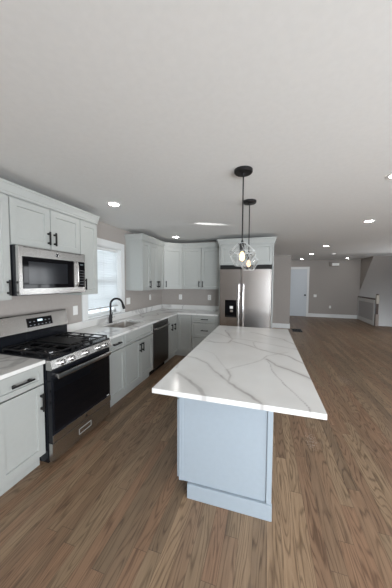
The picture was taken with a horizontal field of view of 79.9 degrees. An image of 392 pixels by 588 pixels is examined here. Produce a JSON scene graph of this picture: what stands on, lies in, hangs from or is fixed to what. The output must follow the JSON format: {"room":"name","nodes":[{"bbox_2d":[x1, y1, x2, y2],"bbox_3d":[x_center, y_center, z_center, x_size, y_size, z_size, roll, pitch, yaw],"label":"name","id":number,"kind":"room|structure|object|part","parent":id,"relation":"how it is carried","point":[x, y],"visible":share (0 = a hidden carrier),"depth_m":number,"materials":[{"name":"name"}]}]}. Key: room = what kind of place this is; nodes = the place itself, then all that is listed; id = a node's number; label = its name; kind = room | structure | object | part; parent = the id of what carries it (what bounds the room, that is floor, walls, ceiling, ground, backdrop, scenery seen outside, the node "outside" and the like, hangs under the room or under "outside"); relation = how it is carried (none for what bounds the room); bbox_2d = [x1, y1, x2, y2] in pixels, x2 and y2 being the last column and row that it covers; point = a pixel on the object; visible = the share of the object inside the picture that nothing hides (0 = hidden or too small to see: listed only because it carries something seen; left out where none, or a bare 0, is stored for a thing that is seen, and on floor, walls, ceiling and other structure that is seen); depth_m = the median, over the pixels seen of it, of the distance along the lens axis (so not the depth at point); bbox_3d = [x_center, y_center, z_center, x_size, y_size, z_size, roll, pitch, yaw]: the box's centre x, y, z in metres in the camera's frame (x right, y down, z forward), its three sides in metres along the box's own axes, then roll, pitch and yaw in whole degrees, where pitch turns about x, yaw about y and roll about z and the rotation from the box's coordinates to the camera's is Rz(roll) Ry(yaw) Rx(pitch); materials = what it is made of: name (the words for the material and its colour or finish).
{"room":"kitchen","nodes":[
{"label":"kitchen","id":0,"kind":"room"},
{"bbox_2d":[0,221,161,323],"bbox_3d":[-1.972,0.223,1.979,0.160,2.440,7.837,1,3,17],"label":"wall","id":1,"kind":"structure","parent":0,"point":[18,305],"depth_m":3.04,"materials":[{"name":"beige paint"}]},
{"bbox_2d":[0,192,11,300],"bbox_3d":[-1.745,-0.384,1.770,0.364,0.888,0.446,1,3,17],"label":"upper cabinet","id":2,"kind":"object","parent":1,"relation":"attached to","point":[5,268],"visible":0.97,"depth_m":1.90,"materials":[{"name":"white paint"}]},
{"bbox_3d":[-1.536,-0.052,1.922,0.038,0.130,0.014,1,3,17],"label":"handle","id":3,"kind":"part","parent":2,"relation":"part of","materials":[{"name":"black metal"}]},
{"bbox_2d":[7,194,79,253],"bbox_3d":[-1.569,-0.648,2.341,0.364,0.421,0.766,1,3,17],"label":"upper cabinet","id":4,"kind":"object","parent":1,"relation":"attached to","point":[31,224],"visible":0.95,"depth_m":2.21,"materials":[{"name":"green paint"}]},
{"bbox_3d":[-1.495,-0.622,2.119,0.020,0.386,0.375,1,3,17],"label":"door","id":5,"kind":"part","parent":4,"relation":"part of","materials":[{"name":"white paint"}]},
{"bbox_2d":[10,244,84,295],"bbox_3d":[-1.534,-0.216,2.346,0.444,0.434,0.752,1,3,17],"label":"microwave","id":6,"kind":"object","parent":4,"relation":"attached to","point":[34,270],"visible":1,"depth_m":2.16,"materials":[{"name":"silver metal"}]},
{"bbox_3d":[-1.277,-0.215,2.513,0.046,0.275,0.016,1,3,17],"label":"handle","id":7,"kind":"part","parent":6,"relation":"part of","materials":[{"name":"silver metal"}]},
{"bbox_2d":[0,178,98,224],"bbox_3d":[-1.596,-0.886,2.259,0.347,0.104,1.521,1,3,17],"label":"crown molding","id":8,"kind":"structure","parent":4,"relation":"attached to","point":[7,187],"depth_m":2.21,"materials":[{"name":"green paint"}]},
{"bbox_3d":[-1.423,-0.538,2.269,0.038,0.130,0.014,1,3,17],"label":"handle","id":9,"kind":"part","parent":4,"relation":"part of","materials":[{"name":"black metal"}]},
{"bbox_3d":[-1.403,-0.541,2.334,0.038,0.130,0.014,1,3,17],"label":"handle","id":10,"kind":"part","parent":4,"relation":"part of","materials":[{"name":"black metal"}]},
{"bbox_3d":[-1.385,-0.641,2.487,0.020,0.386,0.375,1,3,17],"label":"door","id":11,"kind":"part","parent":4,"relation":"part of","materials":[{"name":"white paint"}]},
{"bbox_2d":[73,306,77,314],"bbox_3d":[-1.567,0.213,3.042,0.008,0.118,0.075,1,3,17],"label":"wall switch","id":12,"kind":"object","parent":1,"relation":"attached to","point":[75,308],"visible":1,"depth_m":3.04,"materials":[{"name":"white plastic"}]},
{"bbox_2d":[62,218,97,294],"bbox_3d":[-1.420,-0.441,2.857,0.364,0.888,0.278,1,3,17],"label":"upper cabinet","id":13,"kind":"object","parent":1,"relation":"attached to","point":[88,230],"visible":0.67,"depth_m":2.83,"materials":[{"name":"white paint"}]},
{"bbox_3d":[-1.291,-0.425,2.819,0.020,0.853,0.271,1,3,17],"label":"door","id":14,"kind":"part","parent":13,"relation":"part of","materials":[{"name":"white paint"}]},
{"bbox_2d":[82,238,125,322],"bbox_3d":[-1.455,-0.234,3.615,0.190,1.189,1.000,1,3,17],"label":"window","id":15,"kind":"structure","parent":1,"relation":"in","point":[120,265],"depth_m":3.90,"materials":[{"name":"white paint"}]},
{"bbox_3d":[-1.512,-0.200,3.634,0.050,1.040,0.760,1,3,17],"label":"frame","id":16,"kind":"part","parent":15,"relation":"part of","materials":[{"name":"white paint"}]},
{"bbox_2d":[88,246,117,310],"bbox_3d":[-1.450,-0.247,3.613,0.060,0.937,0.754,1,3,17],"label":"window blind","id":17,"kind":"object","parent":15,"relation":"attached to","point":[106,261],"visible":0.59,"depth_m":3.68,"materials":[{"name":"white fabric"}]},
{"bbox_3d":[-1.452,0.211,3.637,0.050,0.020,0.740,1,3,17],"label":"rail","id":18,"kind":"part","parent":17,"relation":"part of","materials":[{"name":"grey plastic"}]},
{"bbox_3d":[-1.447,-0.693,3.588,0.060,0.044,0.754,1,3,17],"label":"head rail","id":19,"kind":"part","parent":17,"relation":"part of","materials":[{"name":"white paint"}]},
{"bbox_3d":[-1.393,0.352,3.627,0.055,0.019,1.000,1,3,17],"label":"sill","id":20,"kind":"part","parent":15,"relation":"part of","materials":[{"name":"white paint"}]},
{"bbox_2d":[126,240,151,290],"bbox_3d":[-1.019,-0.512,4.200,0.364,0.888,0.291,1,3,17],"label":"upper cabinet","id":21,"kind":"object","parent":1,"relation":"attached to","point":[137,251],"visible":0.98,"depth_m":4.08,"materials":[{"name":"white paint"}]},
{"bbox_3d":[-0.889,-0.495,4.162,0.020,0.853,0.284,1,3,17],"label":"door","id":22,"kind":"part","parent":21,"relation":"part of","materials":[{"name":"white paint"}]},
{"bbox_2d":[149,242,163,289],"bbox_3d":[-0.890,-0.534,4.630,0.364,0.888,0.601,1,3,17],"label":"upper cabinet","id":23,"kind":"object","parent":1,"relation":"attached to","point":[156,251],"visible":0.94,"depth_m":4.55,"materials":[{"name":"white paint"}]},
{"bbox_3d":[-0.804,-0.510,4.448,0.020,0.853,0.292,1,3,17],"label":"door","id":24,"kind":"part","parent":23,"relation":"part of","materials":[{"name":"white paint"}]},
{"bbox_3d":[-0.718,-0.526,4.737,0.020,0.853,0.292,1,3,17],"label":"door","id":25,"kind":"part","parent":23,"relation":"part of","materials":[{"name":"white paint"}]},
{"bbox_2d":[163,247,181,288],"bbox_3d":[-0.598,-0.562,5.171,0.614,0.888,0.617,1,3,17],"label":"upper cabinet","id":26,"kind":"object","parent":1,"relation":"attached to","point":[172,256],"visible":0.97,"depth_m":4.98,"materials":[{"name":"white paint"}]},
{"bbox_2d":[124,233,218,248],"bbox_3d":[-0.466,-1.005,4.585,1.873,0.104,0.650,-1,4,-31],"label":"crown molding","id":27,"kind":"structure","parent":26,"relation":"attached to","point":[128,237],"depth_m":4.81,"materials":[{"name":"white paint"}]},
{"bbox_2d":[162,241,218,305],"bbox_3d":[0.405,0.057,5.292,2.500,2.440,0.120,1,3,17],"label":"wall","id":28,"kind":"structure","parent":0,"point":[169,296],"depth_m":5.38,"materials":[{"name":"beige paint"}]},
{"bbox_2d":[182,247,218,288],"bbox_3d":[0.151,-0.553,5.080,0.878,0.888,0.364,1,3,17],"label":"upper cabinet","id":29,"kind":"object","parent":28,"relation":"attached to","point":[200,266],"visible":0.94,"depth_m":4.95,"materials":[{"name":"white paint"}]},
{"bbox_3d":[-0.099,-0.537,5.014,0.431,0.853,0.020,1,3,17],"label":"door","id":30,"kind":"part","parent":29,"relation":"part of","materials":[{"name":"white paint"}]},
{"bbox_3d":[0.323,-0.528,4.889,0.431,0.853,0.020,1,3,17],"label":"door","id":31,"kind":"part","parent":29,"relation":"part of","materials":[{"name":"white paint"}]},
{"bbox_2d":[0,0,391,259],"bbox_3d":[3.142,-1.184,3.649,8.870,0.250,14.340,1,3,17],"label":"ceiling","id":32,"kind":"structure","parent":0,"point":[152,108],"depth_m":1.24,"materials":[{"name":"white paint"}]},
{"bbox_2d":[107,202,120,206],"bbox_3d":[-0.939,-1.027,2.677,0.156,0.006,0.156,1,3,17],"label":"recessed light","id":33,"kind":"object","parent":32,"relation":"in","point":[115,204],"visible":1,"depth_m":2.68,"materials":[{"name":"white plastic"}]},
{"bbox_2d":[228,166,255,265],"bbox_3d":[0.370,-0.601,1.863,0.222,0.752,0.221,1,3,17],"label":"pendant lamp","id":34,"kind":"object","parent":32,"relation":"hanging from","point":[241,171],"visible":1,"depth_m":1.85,"materials":[{"name":"black metal"}]},
{"bbox_2d":[238,240,245,251],"bbox_3d":[0.370,-0.386,1.874,0.060,0.095,0.060,1,3,17],"label":"socket","id":35,"kind":"object","parent":34,"relation":"attached to","point":[242,242],"depth_m":1.86,"materials":[{"name":"black metal"}]},
{"bbox_3d":[0.370,-0.302,1.879,0.044,0.074,0.044,1,3,17],"label":"bulb","id":36,"kind":"part","parent":34,"relation":"part of","materials":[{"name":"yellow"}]},
{"bbox_3d":[0.372,-0.675,1.859,0.010,0.525,0.010,0,3,-6],"label":"cord","id":37,"kind":"part","parent":34,"relation":"part of","materials":[{"name":"black metal"}]},
{"bbox_2d":[238,199,258,270],"bbox_3d":[0.582,-0.638,2.572,0.222,0.752,0.221,1,3,17],"label":"pendant lamp","id":38,"kind":"object","parent":32,"relation":"hanging from","point":[249,202],"visible":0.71,"depth_m":2.56,"materials":[{"name":"black metal"}]},
{"bbox_3d":[0.584,-0.713,2.568,0.010,0.525,0.010,0,3,-6],"label":"cord","id":39,"kind":"part","parent":38,"relation":"part of","materials":[{"name":"black metal"}]},
{"bbox_2d":[0,316,391,587],"bbox_3d":[2.513,1.438,3.975,7.590,0.150,14.340,1,3,17],"label":"floor","id":40,"kind":"structure","parent":0,"point":[114,510],"depth_m":1.63,"materials":[{"name":"brown wood"}]},
{"bbox_2d":[0,365,45,495],"bbox_3d":[-1.591,1.012,1.843,0.672,0.883,0.377,1,3,17],"label":"base cabinet","id":41,"kind":"object","parent":40,"relation":"on","point":[22,395],"visible":0.99,"depth_m":1.76,"materials":[{"name":"white paint"}]},
{"bbox_3d":[-1.312,0.663,1.742,0.020,0.156,0.368,1,3,17],"label":"drawer","id":42,"kind":"part","parent":41,"relation":"part of","materials":[{"name":"white paint"}]},
{"bbox_2d":[0,354,44,379],"bbox_3d":[-1.607,0.507,1.785,0.657,0.130,0.447,1,3,17],"label":"countertop","id":43,"kind":"structure","parent":41,"relation":"on","point":[10,365],"depth_m":1.81,"materials":[{"name":"white stone"}]},
{"bbox_3d":[-1.285,0.664,1.734,0.038,0.014,0.170,1,3,17],"label":"handle","id":44,"kind":"part","parent":41,"relation":"part of","materials":[{"name":"black metal"}]},
{"bbox_3d":[-1.242,0.878,1.893,0.038,0.150,0.014,1,3,17],"label":"handle","id":45,"kind":"part","parent":41,"relation":"part of","materials":[{"name":"black metal"}]},
{"bbox_2d":[0,309,110,462],"bbox_3d":[-1.375,0.815,2.369,0.728,1.222,0.762,1,3,17],"label":"gas range","id":46,"kind":"object","parent":40,"relation":"on","point":[76,368],"visible":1,"depth_m":2.21,"materials":[{"name":"black metal"}]},
{"bbox_3d":[-1.672,0.286,2.430,0.094,0.176,0.762,1,3,17],"label":"backguard panel","id":47,"kind":"part","parent":46,"relation":"part of","materials":[{"name":"silver metal"}]},
{"bbox_2d":[0,334,109,360],"bbox_3d":[-1.401,0.512,2.361,0.670,0.016,0.762,1,3,17],"label":"cooktop","id":48,"kind":"object","parent":46,"relation":"in","point":[67,353],"depth_m":2.16,"materials":[{"name":"black metal"}]},
{"bbox_3d":[-1.372,0.465,2.350,0.450,0.008,0.182,1,3,17],"label":"griddle plate","id":49,"kind":"part","parent":46,"relation":"part of","materials":[{"name":"black metal"}]},
{"bbox_3d":[-1.131,0.575,1.990,0.037,0.056,0.056,-15,-2,17],"label":"knob","id":50,"kind":"part","parent":46,"relation":"part of","materials":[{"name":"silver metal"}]},
{"bbox_3d":[-1.101,0.570,2.090,0.037,0.056,0.056,-15,-2,17],"label":"knob","id":51,"kind":"part","parent":46,"relation":"part of","materials":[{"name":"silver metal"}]},
{"bbox_3d":[-1.103,0.921,2.293,0.044,0.613,0.750,1,3,17],"label":"oven door","id":52,"kind":"part","parent":46,"relation":"part of","materials":[{"name":"black glass"}]},
{"bbox_3d":[-1.091,0.568,2.271,0.066,0.080,0.762,1,3,17],"label":"control panel","id":53,"kind":"part","parent":46,"relation":"part of","materials":[{"name":"silver metal"}]},
{"bbox_3d":[-1.105,1.310,2.314,0.044,0.153,0.750,1,3,17],"label":"storage drawer","id":54,"kind":"part","parent":46,"relation":"part of","materials":[{"name":"silver metal"}]},
{"bbox_3d":[-1.080,0.915,2.286,0.004,0.435,0.702,1,3,17],"label":"door glass","id":55,"kind":"part","parent":46,"relation":"part of","materials":[{"name":"black glass"}]},
{"bbox_3d":[-1.081,1.194,2.301,0.006,0.067,0.750,1,3,17],"label":"door trim","id":56,"kind":"part","parent":46,"relation":"part of","materials":[{"name":"silver metal"}]},
{"bbox_3d":[-1.056,0.662,2.253,0.058,0.040,0.677,1,3,17],"label":"handle","id":57,"kind":"part","parent":46,"relation":"part of","materials":[{"name":"silver metal"}]},
{"bbox_2d":[109,334,125,406],"bbox_3d":[-1.260,0.954,2.950,0.672,0.883,0.385,1,3,17],"label":"base cabinet","id":58,"kind":"object","parent":40,"relation":"on","point":[117,357],"visible":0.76,"depth_m":2.90,"materials":[{"name":"white paint"}]},
{"bbox_3d":[-0.981,0.605,2.848,0.020,0.156,0.376,1,3,17],"label":"drawer","id":59,"kind":"part","parent":58,"relation":"part of","materials":[{"name":"grey paint"}]},
{"bbox_2d":[110,322,152,397],"bbox_3d":[-1.093,0.925,3.510,0.672,0.883,0.780,1,3,17],"label":"base cabinet","id":60,"kind":"object","parent":40,"relation":"on","point":[138,346],"visible":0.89,"depth_m":3.37,"materials":[{"name":"white paint"}]},
{"bbox_3d":[-0.872,0.966,3.243,0.020,0.583,0.383,1,3,17],"label":"door","id":61,"kind":"part","parent":60,"relation":"part of","materials":[{"name":"grey paint"}]},
{"bbox_3d":[-0.814,0.576,3.408,0.020,0.156,0.771,1,3,17],"label":"drawer","id":62,"kind":"part","parent":60,"relation":"part of","materials":[{"name":"grey paint"}]},
{"bbox_3d":[-0.761,0.946,3.615,0.020,0.583,0.383,1,3,17],"label":"door","id":63,"kind":"part","parent":60,"relation":"part of","materials":[{"name":"grey paint"}]},
{"bbox_2d":[149,318,169,375],"bbox_3d":[-0.862,0.894,4.170,0.646,0.876,0.600,1,3,17],"label":"dishwasher","id":64,"kind":"object","parent":40,"relation":"on","point":[160,329],"visible":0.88,"depth_m":4.04,"materials":[{"name":"black metal"}]},
{"bbox_3d":[-0.714,1.285,4.146,0.060,0.100,0.600,1,3,17],"label":"kick plate","id":65,"kind":"part","parent":64,"relation":"part of","materials":[{"name":"black metal"}]},
{"bbox_3d":[-0.623,0.880,4.098,0.044,0.685,0.600,1,3,17],"label":"door","id":66,"kind":"part","parent":64,"relation":"part of","materials":[{"name":"black metal"}]},
{"bbox_2d":[164,317,172,363],"bbox_3d":[-0.777,0.869,4.568,0.672,0.883,0.195,1,3,17],"label":"base cabinet","id":67,"kind":"object","parent":40,"relation":"on","point":[170,327],"visible":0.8,"depth_m":4.50,"materials":[{"name":"white paint"}]},
{"bbox_3d":[-0.500,0.817,4.482,0.020,0.750,0.186,1,3,17],"label":"door","id":68,"kind":"part","parent":67,"relation":"part of","materials":[{"name":"grey paint"}]},
{"bbox_2d":[169,314,191,359],"bbox_3d":[-0.485,0.845,5.050,0.925,0.883,0.892,1,3,17],"label":"base cabinet","id":69,"kind":"object","parent":40,"relation":"on","point":[182,324],"visible":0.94,"depth_m":4.79,"materials":[{"name":"white paint"}]},
{"bbox_2d":[67,304,218,338],"bbox_3d":[-0.509,0.393,4.004,1.491,0.130,2.896,1,3,17],"label":"countertop","id":70,"kind":"structure","parent":69,"relation":"on","point":[146,316],"depth_m":3.98,"materials":[{"name":"white stone"}]},
{"bbox_2d":[109,298,125,322],"bbox_3d":[-1.214,0.249,3.613,0.261,0.390,0.082,0,3,2],"label":"faucet","id":71,"kind":"object","parent":70,"relation":"on","point":[113,299],"visible":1,"depth_m":3.59,"materials":[{"name":"black metal"}]},
{"bbox_3d":[-1.223,0.190,3.597,0.219,0.270,0.031,0,3,2],"label":"spout","id":72,"kind":"part","parent":71,"relation":"part of","materials":[{"name":"black metal"}]},
{"bbox_2d":[107,322,137,327],"bbox_3d":[-1.091,0.574,3.563,0.398,0.188,0.595,1,3,17],"label":"sink","id":73,"kind":"object","parent":70,"relation":"in","point":[122,324],"visible":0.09,"depth_m":3.84,"materials":[{"name":"grey metal"}]},
{"bbox_3d":[-0.432,0.805,4.709,0.020,0.750,0.266,1,3,17],"label":"door","id":74,"kind":"part","parent":69,"relation":"part of","materials":[{"name":"grey paint"}]},
{"bbox_3d":[-0.236,0.801,4.801,0.298,0.750,0.020,1,3,17],"label":"door","id":75,"kind":"part","parent":69,"relation":"part of","materials":[{"name":"grey paint"}]},
{"bbox_2d":[192,315,218,349],"bbox_3d":[0.258,0.854,4.959,0.547,0.883,0.672,1,3,17],"label":"base cabinet","id":76,"kind":"object","parent":40,"relation":"on","point":[202,326],"visible":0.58,"depth_m":4.69,"materials":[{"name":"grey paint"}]},
{"bbox_3d":[0.174,1.035,4.691,0.538,0.300,0.020,1,3,17],"label":"drawer","id":77,"kind":"part","parent":76,"relation":"part of","materials":[{"name":"grey paint"}]},
{"bbox_3d":[0.176,0.730,4.675,0.538,0.290,0.020,1,3,17],"label":"drawer","id":78,"kind":"part","parent":76,"relation":"part of","materials":[{"name":"grey paint"}]},
{"bbox_3d":[0.177,0.506,4.662,0.538,0.140,0.020,1,3,17],"label":"drawer","id":79,"kind":"part","parent":76,"relation":"part of","materials":[{"name":"grey paint"}]},
{"bbox_2d":[177,397,273,521],"bbox_3d":[0.401,0.993,2.414,0.703,0.883,1.710,1,3,17],"label":"kitchen island","id":80,"kind":"object","parent":40,"relation":"on","point":[224,451],"visible":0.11,"depth_m":1.60,"materials":[{"name":"blue paint"}]},
{"bbox_3d":[-0.050,1.040,1.968,0.020,0.583,0.546,1,3,17],"label":"door","id":81,"kind":"part","parent":80,"relation":"part of","materials":[{"name":"blue paint"}]},
{"bbox_2d":[152,325,326,419],"bbox_3d":[0.492,0.541,2.300,0.950,0.030,2.128,1,3,17],"label":"island countertop","id":82,"kind":"structure","parent":80,"relation":"on","point":[248,367],"depth_m":1.62,"materials":[{"name":"white stone"}]},
{"bbox_3d":[0.480,0.987,1.521,0.034,0.773,0.034,1,3,17],"label":"corner post","id":83,"kind":"part","parent":80,"relation":"part of","materials":[{"name":"blue paint"}]},
{"bbox_2d":[219,265,271,327],"bbox_3d":[0.984,0.372,4.639,0.937,1.848,0.730,1,3,17],"label":"refrigerator","id":84,"kind":"object","parent":40,"relation":"on","point":[245,296],"visible":0.69,"depth_m":4.32,"materials":[{"name":"silver metal"}]},
{"bbox_3d":[0.651,0.374,4.459,0.401,1.680,0.058,1,3,17],"label":"door","id":85,"kind":"part","parent":84,"relation":"part of","materials":[{"name":"silver metal"}]},
{"bbox_3d":[0.788,0.321,4.350,0.025,1.022,0.070,1,3,17],"label":"handle","id":86,"kind":"part","parent":84,"relation":"part of","materials":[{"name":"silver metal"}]},
{"bbox_3d":[0.869,0.323,4.326,0.025,1.022,0.070,1,3,17],"label":"handle","id":87,"kind":"part","parent":84,"relation":"part of","materials":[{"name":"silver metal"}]},
{"bbox_3d":[1.102,0.384,4.324,0.530,1.680,0.058,1,3,17],"label":"door","id":88,"kind":"part","parent":84,"relation":"part of","materials":[{"name":"silver metal"}]},
{"bbox_2d":[219,243,273,328],"bbox_3d":[1.015,0.170,4.725,1.003,2.283,0.622,1,3,17],"label":"tall cabinet","id":89,"kind":"object","parent":40,"relation":"on","point":[264,251],"visible":0.55,"depth_m":4.35,"materials":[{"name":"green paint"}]},
{"bbox_3d":[0.544,0.160,4.865,0.020,2.283,0.622,1,3,17],"label":"panel","id":90,"kind":"part","parent":89,"relation":"part of","materials":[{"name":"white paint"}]},
{"bbox_3d":[0.705,-0.742,4.456,0.470,0.374,0.020,1,3,17],"label":"door","id":91,"kind":"part","parent":89,"relation":"part of","materials":[{"name":"grey paint"}]},
{"bbox_2d":[217,237,276,244],"bbox_3d":[1.015,-0.999,4.639,1.091,0.104,0.666,1,3,17],"label":"crown molding","id":92,"kind":"structure","parent":89,"relation":"on","point":[257,240],"depth_m":4.33,"materials":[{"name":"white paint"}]},
{"bbox_3d":[1.164,-0.732,4.319,0.470,0.374,0.020,1,3,17],"label":"door","id":93,"kind":"part","parent":89,"relation":"part of","materials":[{"name":"grey paint"}]},
{"bbox_3d":[1.486,0.181,4.585,0.020,2.283,0.622,1,3,17],"label":"panel","id":94,"kind":"part","parent":89,"relation":"part of","materials":[{"name":"grey paint"}]},
{"bbox_2d":[374,294,379,325],"bbox_3d":[6.473,0.566,8.363,0.100,1.160,0.100,1,3,17],"label":"newel post","id":95,"kind":"object","parent":40,"relation":"on","point":[377,298],"visible":1,"depth_m":8.33,"materials":[{"name":"white paint"}]},
{"bbox_2d":[272,255,290,323],"bbox_3d":[2.076,-0.224,9.734,3.157,2.540,3.160,1,3,17],"label":"wall","id":96,"kind":"structure","parent":0,"point":[282,263],"depth_m":7.85,"materials":[{"name":"beige paint"}]},
{"bbox_2d":[272,323,289,328],"bbox_3d":[1.631,1.047,8.273,3.152,0.155,0.017,1,3,17],"label":"baseboard","id":97,"kind":"structure","parent":96,"relation":"attached to","point":[274,325],"depth_m":7.90,"materials":[{"name":"white paint"}]},
{"bbox_2d":[291,259,360,314],"bbox_3d":[5.515,-0.241,10.420,3.042,2.540,0.120,1,3,17],"label":"wall","id":98,"kind":"structure","parent":0,"point":[337,287],"depth_m":10.21,"materials":[{"name":"beige paint"}]},
{"bbox_2d":[290,267,309,316],"bbox_3d":[4.604,-0.105,10.588,0.940,2.240,0.092,1,3,17],"label":"door","id":99,"kind":"structure","parent":98,"relation":"in","point":[299,287],"depth_m":10.59,"materials":[{"name":"white paint"}]},
{"bbox_2d":[308,313,356,318],"bbox_3d":[5.977,0.964,10.273,1.912,0.155,0.017,1,3,17],"label":"baseboard","id":100,"kind":"structure","parent":98,"relation":"attached to","point":[309,314],"depth_m":10.26,"materials":[{"name":"white paint"}]},
{"bbox_2d":[329,262,338,266],"bbox_3d":[5.990,-1.289,10.129,0.370,0.190,0.060,1,3,17],"label":"door chime","id":101,"kind":"object","parent":98,"relation":"attached to","point":[331,264],"visible":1,"depth_m":10.11,"materials":[{"name":"grey plastic"}]},
{"bbox_2d":[357,297,375,324],"bbox_3d":[6.714,0.639,9.198,0.113,0.930,1.619,1,3,17],"label":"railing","id":102,"kind":"structure","parent":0,"point":[366,310],"depth_m":9.09,"materials":[{"name":"grey paint"}]},
{"bbox_2d":[359,256,391,326],"bbox_3d":[8.189,0.314,10.006,2.340,3.569,3.200,1,3,17],"label":"wall","id":103,"kind":"structure","parent":0,"point":[376,271],"depth_m":9.57,"materials":[{"name":"beige paint"}]}
]}

